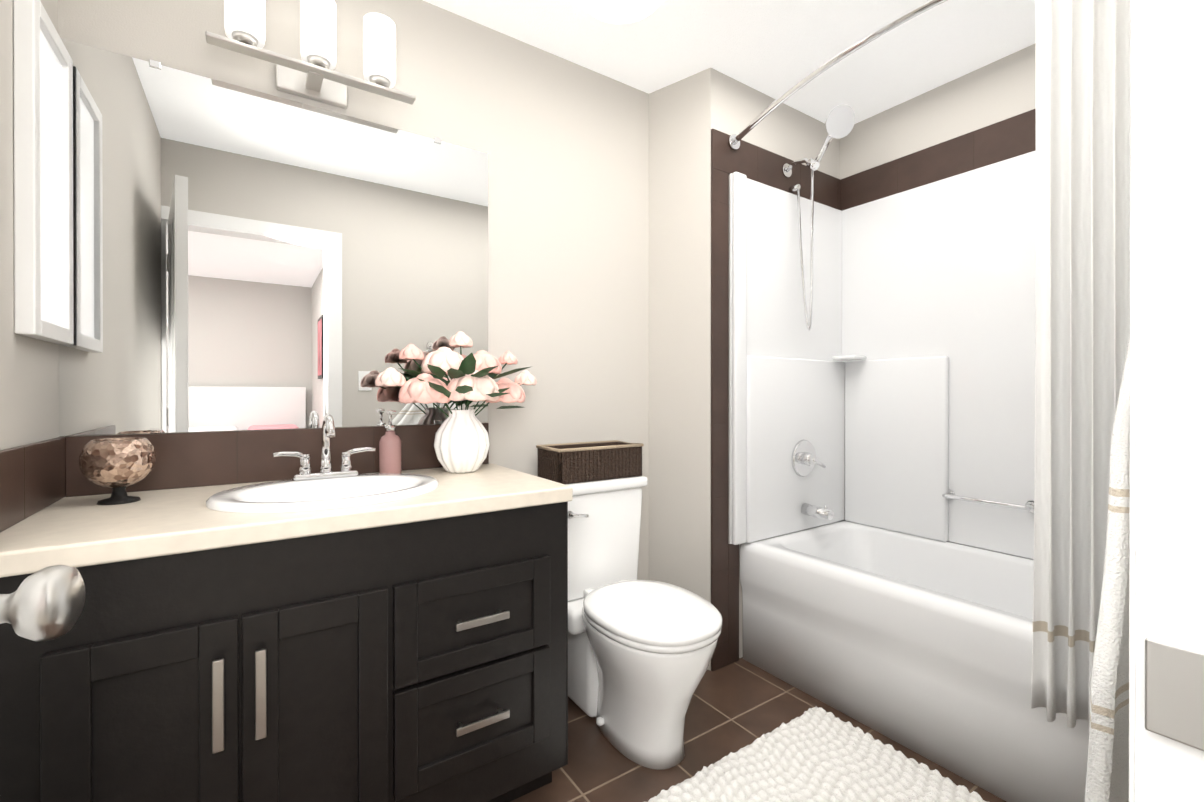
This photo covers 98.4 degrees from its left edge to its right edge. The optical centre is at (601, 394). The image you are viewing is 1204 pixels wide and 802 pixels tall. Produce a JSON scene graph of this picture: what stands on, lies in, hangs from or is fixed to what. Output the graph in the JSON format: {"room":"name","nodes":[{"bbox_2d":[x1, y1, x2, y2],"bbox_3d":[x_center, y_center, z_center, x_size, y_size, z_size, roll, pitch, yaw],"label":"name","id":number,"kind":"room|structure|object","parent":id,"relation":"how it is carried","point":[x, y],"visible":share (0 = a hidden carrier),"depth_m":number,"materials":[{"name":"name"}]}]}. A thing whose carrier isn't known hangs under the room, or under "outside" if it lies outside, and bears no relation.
{"room":"bathroom","nodes":[
{"label":"bathroom","id":0,"kind":"room"},
{"bbox_2d":[0,0,58,449],"bbox_3d":[-0.874,-0.099,0.512,0.100,2.440,1.939,0,0,-34],"label":"wall","id":1,"kind":"structure","parent":0,"point":[29,390],"depth_m":1.02,"materials":[{"name":"grey paint"}]},
{"bbox_2d":[0,437,64,531],"bbox_3d":[-1.155,0.175,1.031,0.012,0.146,0.564,0,0,-34],"label":"backsplash","id":2,"kind":"structure","parent":1,"relation":"attached to","point":[32,478],"depth_m":1.06,"materials":[{"name":"brown tile"}]},
{"bbox_2d":[13,0,73,344],"bbox_3d":[-1.219,-0.466,1.141,0.030,0.690,0.270,0,0,-34],"label":"picture frame","id":3,"kind":"object","parent":1,"relation":"attached to","point":[43,185],"visible":1,"depth_m":1.10,"materials":[{"name":"white"}]},
{"bbox_2d":[0,565,84,641],"bbox_3d":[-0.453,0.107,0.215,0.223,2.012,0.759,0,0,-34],"label":"door knob","id":4,"kind":"object","parent":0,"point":[45,604],"depth_m":0.49,"materials":[{"name":"silver metal"}]},
{"bbox_2d":[58,0,648,579],"bbox_3d":[-0.584,-0.103,1.816,1.837,2.440,0.100,0,0,-34],"label":"wall","id":5,"kind":"structure","parent":0,"point":[562,142],"depth_m":1.96,"materials":[{"name":"grey paint"}]},
{"bbox_2d":[59,38,487,435],"bbox_3d":[-0.862,-0.385,1.561,1.092,0.972,0.010,0,0,-34],"label":"mirror","id":6,"kind":"object","parent":5,"relation":"attached to","point":[246,258],"visible":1,"depth_m":1.47,"materials":[{"name":"clear glass"}]},
{"bbox_2d":[65,423,488,496],"bbox_3d":[-0.857,0.174,1.565,1.080,0.146,0.012,0,0,-34],"label":"backsplash","id":7,"kind":"structure","parent":5,"relation":"attached to","point":[193,459],"depth_m":1.46,"materials":[{"name":"brown tile"}]},
{"bbox_2d":[205,0,415,108],"bbox_3d":[-0.817,-1.000,1.500,0.516,0.229,0.160,0,0,-34],"label":"sconce","id":8,"kind":"object","parent":5,"relation":"attached to","point":[313,75],"visible":1,"depth_m":1.47,"materials":[{"name":"silver metal"}]},
{"bbox_2d":[423,0,1035,123],"bbox_3d":[0.337,-1.371,1.324,3.020,0.100,1.939,0,0,-34],"label":"ceiling","id":9,"kind":"structure","parent":0,"point":[775,49],"depth_m":1.95,"materials":[{"name":"white paint"}]},
{"bbox_2d":[649,67,839,669],"bbox_3d":[0.706,-0.105,2.513,1.083,2.440,0.383,0,0,-34],"label":"wall","id":10,"kind":"structure","parent":0,"point":[687,114],"depth_m":2.19,"materials":[{"name":"grey paint"}]},
{"bbox_2d":[711,129,840,670],"bbox_3d":[0.819,0.021,2.351,0.907,2.190,0.012,0,0,-34],"label":"tiled wall","id":11,"kind":"structure","parent":10,"relation":"attached to","point":[755,163],"depth_m":2.13,"materials":[{"name":"tile"}]},
{"bbox_2d":[728,0,947,149],"bbox_3d":[0.878,-1.044,1.530,0.202,0.060,1.418,0,0,-34],"label":"curtain rod","id":12,"kind":"object","parent":11,"relation":"attached to","point":[867,38],"visible":1,"depth_m":1.60,"materials":[{"name":"silver metal"}]},
{"bbox_2d":[1031,0,1130,732],"bbox_3d":[1.155,-0.150,1.141,0.324,1.818,0.081,0,0,40],"label":"shower curtain","id":13,"kind":"object","parent":12,"relation":"hanging from","point":[1083,114],"visible":0.52,"depth_m":1.20,"materials":[{"name":"white fabric"}]},
{"bbox_2d":[511,657,1005,801],"bbox_3d":[0.337,1.169,1.331,3.020,0.100,1.939,0,0,-34],"label":"floor","id":14,"kind":"structure","parent":0,"point":[736,706],"depth_m":1.69,"materials":[{"name":"tile"}]},
{"bbox_2d":[0,414,572,801],"bbox_3d":[-0.690,0.585,1.327,1.112,1.065,0.594,0,0,-34],"label":"bathroom vanity","id":15,"kind":"object","parent":14,"relation":"on","point":[346,632],"visible":1,"depth_m":1.09,"materials":[{"name":"black wood"}]},
{"bbox_2d":[79,437,155,504],"bbox_3d":[-1.122,0.175,1.207,0.132,0.146,0.132,0,0,-34],"label":"decorative bowl","id":16,"kind":"object","parent":15,"relation":"on","point":[118,466],"visible":1,"depth_m":1.17,"materials":[{"name":"glass"}]},
{"bbox_2d":[206,473,438,512],"bbox_3d":[-0.681,0.311,1.318,0.516,0.158,0.410,0,0,-34],"label":"sink","id":17,"kind":"object","parent":15,"relation":"in","point":[308,493],"depth_m":1.32,"materials":[{"name":"white ceramic"}]},
{"bbox_2d":[272,414,375,480],"bbox_3d":[-0.745,0.141,1.414,0.255,0.178,0.146,0,0,-34],"label":"faucet","id":18,"kind":"object","parent":15,"relation":"on","point":[346,473],"depth_m":1.44,"materials":[{"name":"silver metal"}]},
{"bbox_2d":[379,410,401,472],"bbox_3d":[-0.656,0.147,1.612,0.065,0.200,0.074,0,0,-34],"label":"soap dispenser","id":19,"kind":"object","parent":15,"relation":"on","point":[390,451],"visible":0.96,"depth_m":1.59,"materials":[{"name":"pink glass"}]},
{"bbox_2d":[375,331,536,473],"bbox_3d":[-0.427,0.018,1.643,0.522,0.458,0.330,0,0,-34],"label":"vase","id":20,"kind":"object","parent":15,"relation":"on","point":[461,443],"visible":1,"depth_m":1.61,"materials":[{"name":"white ceramic"}]},
{"bbox_2d":[565,476,721,769],"bbox_3d":[0.071,0.714,1.752,0.440,0.804,0.716,0,0,-34],"label":"toilet","id":21,"kind":"object","parent":14,"relation":"on","point":[640,653],"visible":0.77,"depth_m":1.64,"materials":[{"name":"white ceramic"}]},
{"bbox_2d":[536,440,643,483],"bbox_3d":[-0.044,0.248,1.963,0.373,0.124,0.181,0,0,-34],"label":"basket","id":22,"kind":"object","parent":21,"relation":"on","point":[569,463],"visible":0.96,"depth_m":1.89,"materials":[{"name":"wicker"}]},
{"bbox_2d":[648,706,986,801],"bbox_3d":[0.555,1.100,1.329,0.920,0.030,0.635,0,0,-34],"label":"bath mat","id":23,"kind":"object","parent":14,"relation":"on","point":[817,754],"visible":1,"depth_m":1.50,"materials":[{"name":"white fabric"}]},
{"bbox_2d":[729,104,1088,801],"bbox_3d":[1.254,-0.044,1.786,0.810,2.320,1.428,0,0,-34],"label":"bathtub","id":24,"kind":"object","parent":14,"relation":"on","point":[881,440],"visible":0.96,"depth_m":2.14,"materials":[{"name":"white plastic"}]},
{"bbox_2d":[840,43,1035,179],"bbox_3d":[1.661,-0.103,1.987,0.085,2.440,1.556,0,0,-34],"label":"wall","id":25,"kind":"structure","parent":0,"point":[1002,89],"depth_m":2.21,"materials":[{"name":"grey paint"}]},
{"bbox_2d":[841,108,1035,210],"bbox_3d":[1.591,-0.993,2.003,0.012,0.160,1.423,0,0,-34],"label":"tile band","id":26,"kind":"object","parent":25,"relation":"attached to","point":[1009,138],"visible":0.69,"depth_m":2.20,"materials":[{"name":"brown tile"}]},
{"bbox_2d":[942,489,1033,511],"bbox_3d":[1.510,0.417,2.045,0.058,0.044,0.324,0,0,-34],"label":"grab bar","id":27,"kind":"object","parent":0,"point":[999,501],"depth_m":2.05,"materials":[{"name":"silver metal"}]},
{"bbox_3d":[1.174,-0.100,0.794,2.055,2.440,0.120,0,0,-34],"label":"wall","id":28,"kind":"structure","parent":0,"visible":0},
{"bbox_2d":[1085,333,1129,801],"bbox_3d":[0.753,0.054,0.637,0.589,0.804,0.145,0,0,-34],"label":"towel","id":29,"kind":"object","parent":28,"relation":"attached to","point":[1107,778],"visible":0.15,"depth_m":0.54,"materials":[{"name":"white fabric"}]},
{"bbox_3d":[-0.002,-1.113,0.001,0.780,0.410,0.120,0,0,-34],"label":"wall","id":30,"kind":"structure","parent":0,"visible":0},
{"bbox_2d":[1129,0,1203,801],"bbox_3d":[0.001,0.077,0.000,0.900,2.090,0.143,0,0,-34],"label":"door frame","id":31,"kind":"structure","parent":30,"relation":"attached to","point":[1166,628],"depth_m":0.25,"materials":[{"name":"white"}]}
]}

